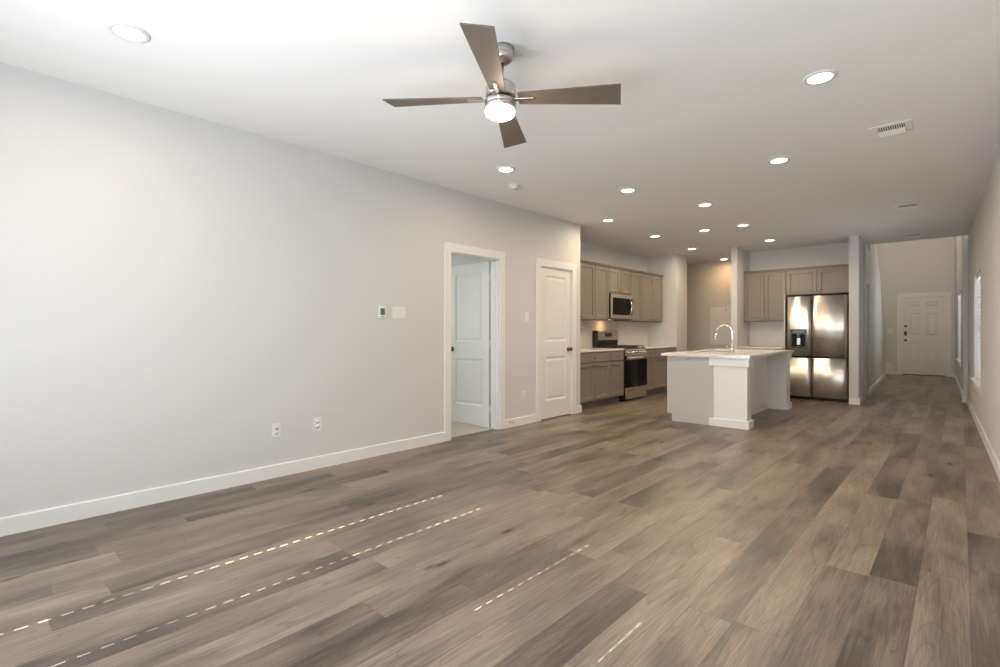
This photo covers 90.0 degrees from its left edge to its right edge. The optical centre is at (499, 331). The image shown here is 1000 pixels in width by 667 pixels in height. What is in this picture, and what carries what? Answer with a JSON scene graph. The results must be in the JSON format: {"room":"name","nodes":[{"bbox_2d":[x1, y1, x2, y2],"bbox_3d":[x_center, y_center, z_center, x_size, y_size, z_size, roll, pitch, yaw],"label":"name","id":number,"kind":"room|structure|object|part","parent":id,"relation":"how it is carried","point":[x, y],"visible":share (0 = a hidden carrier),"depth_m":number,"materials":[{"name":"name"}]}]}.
{"room":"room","nodes":[
{"label":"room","id":0,"kind":"room"},
{"bbox_2d":[0,62,579,517],"bbox_3d":[-1.538,-0.188,4.968,0.810,2.743,7.130,0,0,43],"label":"wall","id":1,"kind":"structure","parent":0,"point":[176,288],"depth_m":3.67,"materials":[{"name":"grey paint"}]},
{"bbox_2d":[272,423,280,437],"bbox_3d":[-1.817,0.803,4.060,0.009,0.115,0.070,0,0,43],"label":"wall outlet","id":2,"kind":"object","parent":1,"relation":"attached to","point":[276,428],"visible":1,"depth_m":4.06,"materials":[{"name":"white plastic"}]},
{"bbox_2d":[0,405,581,536],"bbox_3d":[-1.214,1.131,4.783,0.116,0.106,6.996,0,0,43],"label":"baseboard","id":3,"kind":"structure","parent":1,"relation":"attached to","point":[13,524],"depth_m":3.64,"materials":[{"name":"white paint"}]},
{"bbox_2d":[313,417,320,430],"bbox_3d":[-1.577,0.801,4.321,0.009,0.115,0.070,0,0,43],"label":"wall outlet","id":4,"kind":"object","parent":1,"relation":"attached to","point":[316,421],"visible":1,"depth_m":4.32,"materials":[{"name":"white plastic"}]},
{"bbox_2d":[378,306,385,317],"bbox_3d":[-1.131,-0.186,4.793,0.024,0.120,0.074,0,0,43],"label":"thermostat","id":5,"kind":"object","parent":1,"relation":"attached to","point":[381,309],"visible":1,"depth_m":4.78,"materials":[{"name":"white plastic"}]},
{"bbox_2d":[392,307,405,318],"bbox_3d":[-0.999,-0.187,4.948,0.008,0.115,0.162,0,0,43],"label":"light switch","id":6,"kind":"object","parent":1,"relation":"attached to","point":[397,312],"visible":1,"depth_m":4.95,"materials":[{"name":"white plastic"}]},
{"bbox_2d":[451,262,491,426],"bbox_3d":[-0.375,0.159,6.358,0.786,2.026,0.167,0,0,43],"label":"door","id":7,"kind":"structure","parent":1,"relation":"in","point":[471,342],"depth_m":6.33,"materials":[{"name":"white paint"}]},
{"bbox_2d":[444,242,504,440],"bbox_3d":[-0.316,0.109,5.774,0.137,2.150,0.970,0,0,43],"label":"trim","id":8,"kind":"structure","parent":1,"relation":"attached to","point":[497,258],"depth_m":6.02,"materials":[{"name":"white paint"}]},
{"bbox_2d":[522,390,525,399],"bbox_3d":[0.303,0.806,6.364,0.009,0.115,0.070,0,0,43],"label":"wall outlet","id":9,"kind":"object","parent":1,"relation":"attached to","point":[523,391],"visible":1,"depth_m":6.36,"materials":[{"name":"white plastic"}]},
{"bbox_2d":[525,312,528,321],"bbox_3d":[0.346,-0.186,6.411,0.008,0.115,0.070,0,0,43],"label":"light switch","id":10,"kind":"object","parent":1,"relation":"attached to","point":[526,313],"visible":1,"depth_m":6.40,"materials":[{"name":"white plastic"}]},
{"bbox_2d":[536,258,575,421],"bbox_3d":[0.740,0.109,6.922,0.137,2.150,0.920,0,0,43],"label":"trim","id":11,"kind":"structure","parent":1,"relation":"attached to","point":[544,263],"depth_m":6.93,"materials":[{"name":"white paint"}]},
{"bbox_2d":[541,267,572,419],"bbox_3d":[0.780,0.159,6.880,0.101,2.027,0.705,0,0,43],"label":"door","id":12,"kind":"structure","parent":1,"relation":"in","point":[555,284],"depth_m":6.89,"materials":[{"name":"white paint"}]},
{"bbox_2d":[451,256,490,266],"bbox_3d":[-2.153,-0.188,6.397,3.410,2.743,2.940,0,0,43],"label":"wall","id":13,"kind":"structure","parent":0,"point":[455,260],"depth_m":6.71,"materials":[{"name":"grey paint"}]},
{"bbox_2d":[0,374,999,666],"bbox_3d":[3.236,1.238,8.539,8.200,0.132,18.850,0,0,43],"label":"floor","id":14,"kind":"structure","parent":0,"point":[819,533],"depth_m":2.64,"materials":[{"name":"wood"}]},
{"bbox_2d":[580,351,609,408],"bbox_3d":[1.246,0.750,7.920,0.645,0.868,0.914,0,0,43],"label":"base cabinet","id":15,"kind":"object","parent":14,"relation":"on","point":[594,366],"visible":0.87,"depth_m":7.74,"materials":[{"name":"beige paint"}]},
{"bbox_3d":[1.302,0.775,7.558,0.019,0.570,0.448,0,0,43],"label":"door","id":16,"kind":"part","parent":15,"relation":"part of","materials":[{"name":"beige paint"}]},
{"bbox_3d":[1.457,0.402,7.727,0.019,0.144,0.905,0,0,43],"label":"drawer","id":17,"kind":"part","parent":15,"relation":"part of","materials":[{"name":"beige paint"}]},
{"bbox_2d":[580,348,623,352],"bbox_3d":[1.379,0.300,8.086,0.636,0.030,1.398,0,0,43],"label":"countertop","id":18,"kind":"structure","parent":15,"relation":"on","point":[582,350],"depth_m":7.94,"materials":[{"name":"stone"}]},
{"bbox_3d":[1.611,0.775,7.895,0.019,0.570,0.448,0,0,43],"label":"door","id":19,"kind":"part","parent":15,"relation":"part of","materials":[{"name":"beige paint"}]},
{"bbox_2d":[605,350,623,403],"bbox_3d":[1.709,0.750,8.424,0.645,0.868,0.452,0,0,43],"label":"base cabinet","id":20,"kind":"object","parent":14,"relation":"on","point":[616,361],"visible":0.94,"depth_m":8.23,"materials":[{"name":"beige paint"}]},
{"bbox_3d":[1.920,0.402,8.230,0.019,0.144,0.443,0,0,43],"label":"drawer","id":21,"kind":"part","parent":20,"relation":"part of","materials":[{"name":"beige paint"}]},
{"bbox_3d":[1.920,0.775,8.230,0.019,0.570,0.443,0,0,43],"label":"door","id":22,"kind":"part","parent":20,"relation":"part of","materials":[{"name":"beige paint"}]},
{"bbox_2d":[592,331,648,401],"bbox_3d":[2.146,0.585,8.846,0.716,1.199,0.752,0,0,43],"label":"range","id":23,"kind":"object","parent":14,"relation":"on","point":[635,357],"visible":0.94,"depth_m":8.70,"materials":[{"name":"silver metal"}]},
{"bbox_3d":[1.921,0.069,9.053,0.105,0.166,0.752,0,0,43],"label":"panel","id":24,"kind":"part","parent":23,"relation":"part of","materials":[{"name":"silver metal"}]},
{"bbox_2d":[599,347,645,348],"bbox_3d":[2.147,0.291,8.845,0.568,0.018,0.752,0,0,43],"label":"cooktop","id":25,"kind":"object","parent":23,"relation":"in","point":[599,347],"depth_m":8.81,"materials":[{"name":"metal"}]},
{"bbox_3d":[2.357,1.047,8.652,0.021,0.190,0.744,0,0,43],"label":"storage drawer","id":26,"kind":"part","parent":23,"relation":"part of","materials":[{"name":"silver metal"}]},
{"bbox_3d":[2.360,0.680,8.649,0.029,0.523,0.744,0,0,43],"label":"oven door","id":27,"kind":"part","parent":23,"relation":"part of","materials":[{"name":"black glass"}]},
{"bbox_3d":[2.352,0.350,8.656,0.050,0.118,0.752,0,0,43],"label":"control panel","id":28,"kind":"part","parent":23,"relation":"part of","materials":[{"name":"silver metal"}]},
{"bbox_3d":[2.372,0.450,8.639,0.004,0.059,0.744,0,0,43],"label":"door rail","id":29,"kind":"part","parent":23,"relation":"part of","materials":[{"name":"silver metal"}]},
{"bbox_2d":[646,349,655,395],"bbox_3d":[2.526,0.750,9.312,0.645,0.868,0.439,0,0,43],"label":"base cabinet","id":30,"kind":"object","parent":14,"relation":"on","point":[651,360],"visible":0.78,"depth_m":9.17,"materials":[{"name":"beige paint"}]},
{"bbox_3d":[2.737,0.402,9.118,0.019,0.144,0.430,0,0,43],"label":"drawer","id":31,"kind":"part","parent":30,"relation":"part of","materials":[{"name":"beige paint"}]},
{"bbox_3d":[2.737,0.775,9.118,0.019,0.570,0.430,0,0,43],"label":"door","id":32,"kind":"part","parent":30,"relation":"part of","materials":[{"name":"beige paint"}]},
{"bbox_2d":[651,347,675,394],"bbox_3d":[2.979,0.750,9.804,0.645,0.868,0.896,0,0,43],"label":"base cabinet","id":33,"kind":"object","parent":14,"relation":"on","point":[661,361],"visible":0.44,"depth_m":9.48,"materials":[{"name":"beige paint"}]},
{"bbox_2d":[638,345,676,348],"bbox_3d":[2.832,0.300,9.665,0.636,0.030,1.375,0,0,43],"label":"countertop","id":34,"kind":"structure","parent":33,"relation":"on","point":[646,346],"depth_m":9.50,"materials":[{"name":"stone"}]},
{"bbox_3d":[3.037,0.402,9.445,0.019,0.144,0.438,0,0,43],"label":"drawer","id":35,"kind":"part","parent":33,"relation":"part of","materials":[{"name":"beige paint"}]},
{"bbox_3d":[3.037,0.775,9.445,0.019,0.570,0.438,0,0,43],"label":"door","id":36,"kind":"part","parent":33,"relation":"part of","materials":[{"name":"beige paint"}]},
{"bbox_3d":[3.341,0.775,9.775,0.019,0.570,0.438,0,0,43],"label":"door","id":37,"kind":"part","parent":33,"relation":"part of","materials":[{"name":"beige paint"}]},
{"bbox_3d":[3.341,0.402,9.775,0.019,0.144,0.438,0,0,43],"label":"drawer","id":38,"kind":"part","parent":33,"relation":"part of","materials":[{"name":"beige paint"}]},
{"bbox_2d":[667,353,791,429],"bbox_3d":[3.357,0.753,7.207,1.047,0.862,2.308,0,0,41],"label":"kitchen island","id":39,"kind":"object","parent":14,"relation":"on","point":[712,391],"visible":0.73,"depth_m":6.45,"materials":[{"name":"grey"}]},
{"bbox_3d":[2.525,0.753,6.559,0.600,0.862,0.200,0,0,41],"label":"panel","id":40,"kind":"part","parent":39,"relation":"part of","materials":[{"name":"grey"}]},
{"bbox_2d":[661,348,793,357],"bbox_3d":[3.356,0.304,7.219,1.153,0.033,2.403,0,0,43],"label":"island countertop","id":41,"kind":"structure","parent":39,"relation":"on","point":[724,353],"depth_m":6.65,"materials":[{"name":"stone"}]},
{"bbox_2d":[714,324,734,352],"bbox_3d":[3.091,0.094,6.920,0.279,0.388,0.119,0,0,41],"label":"faucet","id":42,"kind":"object","parent":41,"relation":"on","point":[718,327],"visible":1,"depth_m":6.87,"materials":[{"name":"silver metal"}]},
{"bbox_3d":[3.113,0.054,6.940,0.238,0.308,0.025,0,0,41],"label":"spout","id":43,"kind":"part","parent":42,"relation":"part of","materials":[{"name":"silver metal"}]},
{"bbox_3d":[2.883,1.134,6.232,0.467,0.100,0.218,0,0,41],"label":"post","id":44,"kind":"part","parent":39,"relation":"part of","materials":[{"name":"white paint"}]},
{"bbox_3d":[2.885,0.753,6.234,0.414,0.862,0.180,0,0,41],"label":"post","id":45,"kind":"part","parent":39,"relation":"part of","materials":[{"name":"white paint"}]},
{"bbox_3d":[4.252,0.753,7.783,0.414,0.862,0.230,0,0,41],"label":"post","id":46,"kind":"part","parent":39,"relation":"part of","materials":[{"name":"white paint"}]},
{"bbox_3d":[4.249,1.134,7.781,0.467,0.100,0.268,0,0,41],"label":"post","id":47,"kind":"part","parent":39,"relation":"part of","materials":[{"name":"white paint"}]},
{"bbox_2d":[787,295,848,401],"bbox_3d":[5.582,0.286,8.760,0.893,1.795,0.548,0,0,43],"label":"refrigerator","id":48,"kind":"object","parent":14,"relation":"on","point":[817,326],"visible":0.93,"depth_m":8.55,"materials":[{"name":"silver metal"}]},
{"bbox_3d":[5.225,0.138,8.751,0.052,0.188,0.052,0,0,43],"label":"spout","id":49,"kind":"part","parent":48,"relation":"part of","materials":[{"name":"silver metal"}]},
{"bbox_3d":[5.256,-0.092,8.792,0.371,1.037,0.078,0,0,43],"label":"door","id":50,"kind":"part","parent":48,"relation":"part of","materials":[{"name":"silver metal"}]},
{"bbox_3d":[5.256,0.795,8.792,0.371,0.667,0.078,0,0,43],"label":"door","id":51,"kind":"part","parent":48,"relation":"part of","materials":[{"name":"silver metal"}]},
{"bbox_3d":[5.590,0.795,8.485,0.508,0.667,0.078,0,0,43],"label":"door","id":52,"kind":"part","parent":48,"relation":"part of","materials":[{"name":"silver metal"}]},
{"bbox_3d":[5.590,-0.092,8.485,0.508,1.037,0.078,0,0,43],"label":"door","id":53,"kind":"part","parent":48,"relation":"part of","materials":[{"name":"silver metal"}]},
{"bbox_3d":[4.932,0.750,9.317,0.714,0.868,0.637,0,0,43],"label":"base cabinet","id":54,"kind":"object","parent":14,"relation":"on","visible":0},
{"bbox_2d":[739,346,783,348],"bbox_3d":[4.934,0.300,9.318,0.719,0.030,0.605,0,0,43],"label":"countertop","id":55,"kind":"structure","parent":54,"relation":"on","point":[746,347],"depth_m":9.14,"materials":[{"name":"stone"}]},
{"bbox_2d":[0,0,999,263],"bbox_3d":[1.117,-1.683,6.310,8.300,0.247,12.700,0,0,43],"label":"ceiling","id":56,"kind":"structure","parent":0,"point":[713,91],"depth_m":3.25,"materials":[{"name":"white paint"}]},
{"bbox_2d":[106,21,150,42],"bbox_3d":[-1.931,-1.553,2.603,0.186,0.012,0.186,0,0,43],"label":"recessed light","id":57,"kind":"object","parent":56,"relation":"in","point":[126,31],"visible":1,"depth_m":2.59,"materials":[{"name":"white paint"}]},
{"bbox_2d":[382,23,620,147],"bbox_3d":[0.003,-1.367,2.747,1.021,0.388,1.021,0,0,-37],"label":"ceiling fan","id":58,"kind":"object","parent":56,"relation":"hanging from","point":[491,56],"visible":1,"depth_m":2.68,"materials":[{"name":"brown wood"}]},
{"bbox_3d":[-0.367,-1.294,2.788,0.550,0.048,0.155,0,0,13],"label":"blade","id":59,"kind":"part","parent":58,"relation":"part of","materials":[{"name":"laminate"}]},
{"bbox_3d":[-0.039,-1.291,2.376,0.153,0.049,0.550,0,0,12],"label":"blade","id":60,"kind":"part","parent":58,"relation":"part of","materials":[{"name":"laminate"}]},
{"bbox_3d":[0.000,-1.196,2.745,0.164,0.045,0.164,1,-1,43],"label":"lamp globe","id":61,"kind":"part","parent":58,"relation":"part of","materials":[{"name":"white glass"}]},
{"bbox_3d":[0.044,-1.267,3.116,0.155,0.041,0.550,0,0,13],"label":"blade","id":62,"kind":"part","parent":58,"relation":"part of","materials":[{"name":"laminate"}]},
{"bbox_3d":[0.372,-1.261,2.705,0.549,0.054,0.154,0,0,13],"label":"blade","id":63,"kind":"part","parent":58,"relation":"part of","materials":[{"name":"laminate"}]},
{"bbox_2d":[496,166,515,172],"bbox_3d":[0.058,-1.553,4.796,0.186,0.012,0.186,0,0,43],"label":"recessed light","id":64,"kind":"object","parent":56,"relation":"in","point":[504,169],"visible":1,"depth_m":4.78,"materials":[{"name":"white paint"}]},
{"bbox_2d":[508,183,519,190],"bbox_3d":[0.146,-1.534,5.328,0.132,0.049,0.132,0,0,43],"label":"smoke detector","id":65,"kind":"object","parent":56,"relation":"attached to","point":[513,186],"visible":1,"depth_m":5.29,"materials":[{"name":"white plastic"}]},
{"bbox_2d":[601,218,614,221],"bbox_3d":[1.510,-1.553,6.991,0.186,0.012,0.186,0,0,43],"label":"recessed light","id":66,"kind":"object","parent":56,"relation":"in","point":[609,219],"visible":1,"depth_m":6.97,"materials":[{"name":"white paint"}]},
{"bbox_2d":[619,188,636,192],"bbox_3d":[1.410,-1.553,5.509,0.186,0.012,0.186,0,0,43],"label":"recessed light","id":67,"kind":"object","parent":56,"relation":"in","point":[624,190],"visible":1,"depth_m":5.49,"materials":[{"name":"white paint"}]},
{"bbox_2d":[698,229,710,231],"bbox_3d":[3.141,-1.553,7.679,0.186,0.012,0.186,0,0,43],"label":"recessed light","id":68,"kind":"object","parent":56,"relation":"in","point":[700,230],"visible":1,"depth_m":7.67,"materials":[{"name":"white paint"}]},
{"bbox_2d":[697,203,712,206],"bbox_3d":[2.516,-1.553,6.138,0.186,0.012,0.186,0,0,43],"label":"recessed light","id":69,"kind":"object","parent":56,"relation":"in","point":[700,204],"visible":1,"depth_m":6.11,"materials":[{"name":"white paint"}]},
{"bbox_2d":[736,224,749,226],"bbox_3d":[3.557,-1.553,7.319,0.186,0.012,0.186,0,0,43],"label":"recessed light","id":70,"kind":"object","parent":56,"relation":"in","point":[738,225],"visible":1,"depth_m":7.30,"materials":[{"name":"white paint"}]},
{"bbox_2d":[767,156,790,163],"bbox_3d":[2.536,-1.553,4.545,0.186,0.012,0.186,0,0,43],"label":"recessed light","id":71,"kind":"object","parent":56,"relation":"in","point":[777,160],"visible":1,"depth_m":4.53,"materials":[{"name":"white paint"}]},
{"bbox_2d":[802,69,837,84],"bbox_3d":[1.960,-1.553,3.063,0.186,0.012,0.186,0,0,43],"label":"recessed light","id":72,"kind":"object","parent":56,"relation":"in","point":[826,75],"visible":1,"depth_m":3.05,"materials":[{"name":"white paint"}]},
{"bbox_2d":[869,119,913,137],"bbox_3d":[3.008,-1.547,3.843,0.255,0.024,0.255,0,0,43],"label":"ceiling vent","id":73,"kind":"object","parent":56,"relation":"in","point":[906,125],"visible":1,"depth_m":3.83,"materials":[{"name":"white metal"}]},
{"bbox_2d":[893,202,922,209],"bbox_3d":[5.067,-1.547,6.209,0.270,0.024,0.270,0,0,43],"label":"ceiling vent","id":74,"kind":"object","parent":56,"relation":"in","point":[919,204],"visible":1,"depth_m":6.21,"materials":[{"name":"white metal"}]},
{"bbox_2d":[902,233,923,237],"bbox_3d":[6.683,-1.547,8.092,0.270,0.024,0.270,0,0,43],"label":"ceiling vent","id":75,"kind":"object","parent":56,"relation":"in","point":[917,234],"visible":1,"depth_m":8.10,"materials":[{"name":"white metal"}]},
{"bbox_2d":[580,240,646,321],"bbox_3d":[1.780,-0.188,9.083,0.120,2.743,3.660,0,0,43],"label":"wall","id":76,"kind":"structure","parent":0,"point":[592,252],"depth_m":9.32,"materials":[{"name":"grey paint"}]},
{"bbox_2d":[580,259,595,319],"bbox_3d":[1.139,-0.667,8.019,0.377,0.946,0.914,0,0,43],"label":"upper cabinet","id":77,"kind":"object","parent":76,"relation":"attached to","point":[587,268],"visible":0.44,"depth_m":8.10,"materials":[{"name":"beige paint"}]},
{"bbox_3d":[1.136,-1.121,8.022,0.370,0.038,0.914,0,0,43],"label":"crown","id":78,"kind":"part","parent":77,"relation":"part of","materials":[{"name":"beige paint"}]},
{"bbox_2d":[594,262,609,319],"bbox_3d":[1.602,-0.667,8.523,0.377,0.946,0.452,0,0,43],"label":"upper cabinet","id":79,"kind":"object","parent":76,"relation":"attached to","point":[601,270],"visible":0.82,"depth_m":8.42,"materials":[{"name":"beige paint"}]},
{"bbox_3d":[1.599,-1.121,8.525,0.370,0.038,0.452,0,0,43],"label":"crown","id":80,"kind":"part","parent":79,"relation":"part of","materials":[{"name":"beige paint"}]},
{"bbox_2d":[580,320,647,347],"bbox_3d":[1.871,0.045,9.088,0.008,0.477,3.529,0,0,43],"label":"backsplash","id":81,"kind":"structure","parent":76,"relation":"attached to","point":[630,333],"depth_m":9.55,"materials":[{"name":"white tile"}]},
{"bbox_2d":[608,265,631,294],"bbox_3d":[2.012,-0.900,8.969,0.377,0.479,0.759,0,0,43],"label":"upper cabinet","id":82,"kind":"object","parent":76,"relation":"attached to","point":[619,277],"visible":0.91,"depth_m":8.84,"materials":[{"name":"beige paint"}]},
{"bbox_3d":[1.996,-0.881,8.726,0.019,0.417,0.366,0,0,43],"label":"door","id":83,"kind":"part","parent":82,"relation":"part of","materials":[{"name":"beige paint"}]},
{"bbox_2d":[608,293,631,319],"bbox_3d":[2.041,-0.433,8.943,0.435,0.446,0.754,0,0,43],"label":"microwave","id":84,"kind":"object","parent":82,"relation":"attached to","point":[620,305],"visible":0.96,"depth_m":8.79,"materials":[{"name":"silver metal"}]},
{"bbox_3d":[2.170,-0.438,8.855,0.009,0.296,0.704,0,0,43],"label":"door glass","id":85,"kind":"part","parent":84,"relation":"part of","materials":[{"name":"black glass"}]},
{"bbox_3d":[2.010,-1.121,8.971,0.370,0.038,0.759,0,0,43],"label":"crown","id":86,"kind":"part","parent":82,"relation":"part of","materials":[{"name":"beige paint"}]},
{"bbox_3d":[2.253,-0.881,9.006,0.019,0.417,0.366,0,0,43],"label":"door","id":87,"kind":"part","parent":82,"relation":"part of","materials":[{"name":"beige paint"}]},
{"bbox_2d":[614,269,642,320],"bbox_3d":[2.418,-0.667,9.411,0.377,0.946,0.439,0,0,43],"label":"upper cabinet","id":88,"kind":"object","parent":76,"relation":"attached to","point":[635,275],"visible":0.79,"depth_m":9.33,"materials":[{"name":"beige paint"}]},
{"bbox_3d":[2.530,-0.648,9.307,0.019,0.884,0.426,0,0,43],"label":"door","id":89,"kind":"part","parent":88,"relation":"part of","materials":[{"name":"beige paint"}]},
{"bbox_2d":[625,271,663,321],"bbox_3d":[2.883,-0.667,9.915,0.377,0.946,0.931,0,0,43],"label":"upper cabinet","id":90,"kind":"object","parent":76,"relation":"attached to","point":[652,283],"visible":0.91,"depth_m":9.80,"materials":[{"name":"beige paint"}]},
{"bbox_3d":[2.831,-0.648,9.634,0.019,0.884,0.434,0,0,43],"label":"door","id":91,"kind":"part","parent":90,"relation":"part of","materials":[{"name":"beige paint"}]},
{"bbox_3d":[2.881,-1.121,9.918,0.370,0.038,0.931,0,0,43],"label":"crown","id":92,"kind":"part","parent":90,"relation":"part of","materials":[{"name":"beige paint"}]},
{"bbox_3d":[3.135,-0.648,9.964,0.019,0.884,0.434,0,0,43],"label":"door","id":93,"kind":"part","parent":90,"relation":"part of","materials":[{"name":"beige paint"}]},
{"bbox_2d":[647,253,686,351],"bbox_3d":[3.420,-0.188,10.401,0.750,2.743,0.500,0,0,43],"label":"wall","id":94,"kind":"structure","parent":0,"point":[672,331],"depth_m":10.12,"materials":[{"name":"grey paint"}]},
{"bbox_2d":[687,261,730,350],"bbox_3d":[3.780,-0.188,11.286,3.720,2.743,1.610,0,0,43],"label":"wall","id":95,"kind":"structure","parent":0,"point":[708,284],"depth_m":11.36,"materials":[{"name":"grey paint"}]},
{"bbox_2d":[710,307,730,344],"bbox_3d":[4.984,-0.116,11.021,0.700,0.840,0.065,0,0,41],"label":"wall panel","id":96,"kind":"object","parent":95,"relation":"attached to","point":[719,316],"visible":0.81,"depth_m":11.11,"materials":[{"name":"white paint"}]},
{"bbox_2d":[731,247,748,348],"bbox_3d":[4.967,-0.188,9.970,0.110,2.743,1.800,0,0,43],"label":"wall","id":97,"kind":"structure","parent":0,"point":[739,257],"depth_m":9.34,"materials":[{"name":"grey paint"}]},
{"bbox_2d":[749,241,865,399],"bbox_3d":[5.620,-0.188,9.240,1.842,2.743,0.120,0,0,42],"label":"wall","id":98,"kind":"structure","parent":0,"point":[838,253],"depth_m":9.18,"materials":[{"name":"grey paint"}]},
{"bbox_2d":[744,269,785,321],"bbox_3d":[5.021,-0.666,9.413,0.714,0.948,0.367,0,0,43],"label":"upper cabinet","id":99,"kind":"object","parent":98,"relation":"attached to","point":[764,290],"visible":0.91,"depth_m":9.31,"materials":[{"name":"beige paint"}]},
{"bbox_3d":[4.789,-0.647,9.426,0.344,0.886,0.019,0,0,43],"label":"door","id":100,"kind":"part","parent":99,"relation":"part of","materials":[{"name":"beige paint"}]},
{"bbox_3d":[5.023,-1.121,9.416,0.714,0.038,0.360,0,0,43],"label":"crown","id":101,"kind":"part","parent":99,"relation":"part of","materials":[{"name":"beige paint"}]},
{"bbox_3d":[5.052,-0.647,9.184,0.344,0.886,0.019,0,0,43],"label":"door","id":102,"kind":"part","parent":99,"relation":"part of","materials":[{"name":"beige paint"}]},
{"bbox_2d":[749,321,783,346],"bbox_3d":[5.158,0.046,9.563,0.721,0.476,0.012,0,0,42],"label":"backsplash","id":103,"kind":"structure","parent":98,"relation":"attached to","point":[768,333],"depth_m":9.60,"materials":[{"name":"white tile"}]},
{"bbox_2d":[784,264,848,349],"bbox_3d":[5.598,0.022,8.798,0.961,2.324,0.530,0,0,43],"label":"upper cabinet","id":104,"kind":"object","parent":98,"relation":"attached to","point":[827,279],"visible":0.84,"depth_m":8.75,"materials":[{"name":"beige paint"}]},
{"bbox_3d":[5.248,0.266,9.107,0.024,1.837,0.510,0,0,43],"label":"panel","id":105,"kind":"part","parent":104,"relation":"part of","materials":[{"name":"grey"}]},
{"bbox_3d":[5.363,-0.878,8.898,0.467,0.424,0.019,0,0,43],"label":"door","id":106,"kind":"part","parent":104,"relation":"part of","materials":[{"name":"beige paint"}]},
{"bbox_3d":[5.649,-1.121,8.853,0.961,0.038,0.380,0,0,43],"label":"crown","id":107,"kind":"part","parent":104,"relation":"part of","materials":[{"name":"beige paint"}]},
{"bbox_3d":[5.717,-0.878,8.572,0.467,0.424,0.019,0,0,43],"label":"door","id":108,"kind":"part","parent":104,"relation":"part of","materials":[{"name":"beige paint"}]},
{"bbox_2d":[849,235,864,400],"bbox_3d":[5.975,-0.188,8.370,0.130,2.743,0.690,0,0,43],"label":"wall column","id":109,"kind":"structure","parent":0,"point":[856,243],"depth_m":8.14,"materials":[{"name":"grey paint"}]},
{"bbox_2d":[866,244,884,386],"bbox_3d":[7.859,-0.772,10.584,0.130,3.913,6.488,0,0,41],"label":"wall","id":110,"kind":"structure","parent":0,"point":[877,332],"depth_m":10.61,"materials":[{"name":"grey paint"}]},
{"bbox_2d":[866,285,866,394],"bbox_3d":[6.625,0.159,9.095,0.035,2.027,0.718,0,0,41],"label":"door","id":111,"kind":"structure","parent":110,"relation":"in","point":[866,285],"depth_m":9.27,"materials":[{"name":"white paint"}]},
{"bbox_2d":[849,373,885,404],"bbox_3d":[7.908,1.131,10.528,0.146,0.106,6.499,0,0,42],"label":"baseboard","id":112,"kind":"structure","parent":110,"relation":"attached to","point":[856,401],"depth_m":9.53,"materials":[{"name":"white paint"}]},
{"bbox_2d":[866,277,869,394],"bbox_3d":[6.614,0.109,9.104,0.127,2.150,0.940,0,0,41],"label":"trim","id":113,"kind":"structure","parent":110,"relation":"attached to","point":[867,279],"depth_m":9.36,"materials":[{"name":"white paint"}]},
{"bbox_2d":[876,244,885,337],"bbox_3d":[8.560,-1.294,11.393,0.150,3.018,4.446,0,0,41],"label":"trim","id":114,"kind":"structure","parent":110,"relation":"attached to","point":[876,244],"depth_m":11.69,"materials":[{"name":"white paint"}]},
{"bbox_2d":[877,237,954,372],"bbox_3d":[11.130,-1.466,13.804,2.810,5.300,0.150,0,0,43],"label":"wall","id":115,"kind":"structure","parent":0,"point":[925,265],"depth_m":13.60,"materials":[{"name":"grey paint"}]},
{"bbox_2d":[886,362,892,373],"bbox_3d":[10.672,0.984,13.757,0.200,0.400,0.500,0,0,43],"label":"trim","id":116,"kind":"structure","parent":115,"relation":"attached to","point":[889,368],"depth_m":13.91,"materials":[{"name":"white paint"}]},
{"bbox_2d":[902,297,944,375],"bbox_3d":[11.398,0.132,13.462,0.877,2.104,0.116,0,0,43],"label":"door","id":117,"kind":"structure","parent":115,"relation":"in","point":[923,318],"depth_m":13.46,"materials":[{"name":"white paint"}]},
{"bbox_2d":[897,292,950,376],"bbox_3d":[11.433,0.071,13.501,1.117,2.225,0.147,0,0,43],"label":"trim","id":118,"kind":"structure","parent":115,"relation":"attached to","point":[947,295],"depth_m":13.28,"materials":[{"name":"white paint"}]},
{"bbox_2d":[955,235,967,389],"bbox_3d":[9.890,-1.466,10.659,0.160,5.300,6.366,0,0,41],"label":"wall","id":119,"kind":"structure","parent":0,"point":[958,239],"depth_m":11.03,"materials":[{"name":"grey paint"}]},
{"bbox_2d":[963,238,967,395],"bbox_3d":[7.832,-0.188,8.302,0.205,2.743,0.115,0,0,43],"label":"wall","id":120,"kind":"structure","parent":0,"point":[965,240],"depth_m":8.31,"materials":[{"name":"grey paint"}]},
{"bbox_2d":[968,143,999,461],"bbox_3d":[3.772,-0.188,3.603,0.160,2.743,12.318,0,0,41],"label":"wall","id":121,"kind":"structure","parent":0,"point":[984,234],"depth_m":5.20,"materials":[{"name":"grey paint"}]},
{"bbox_2d":[971,378,980,393],"bbox_3d":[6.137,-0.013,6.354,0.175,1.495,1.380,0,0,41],"label":"window sill","id":122,"kind":"structure","parent":121,"relation":"in","point":[976,382],"depth_m":6.24,"materials":[{"name":"white paint"}]},
{"bbox_2d":[954,373,999,480],"bbox_3d":[5.794,1.131,6.096,0.072,0.106,18.427,0,0,41],"label":"baseboard","id":123,"kind":"structure","parent":121,"relation":"attached to","point":[996,464],"depth_m":5.42,"materials":[{"name":"white paint"}]},
{"bbox_2d":[976,272,979,379],"bbox_3d":[6.137,-0.063,6.354,0.065,1.388,1.240,0,0,41],"label":"window blind","id":124,"kind":"object","parent":121,"relation":"attached to","point":[978,275],"visible":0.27,"depth_m":6.69,"materials":[{"name":"white"}]}
]}

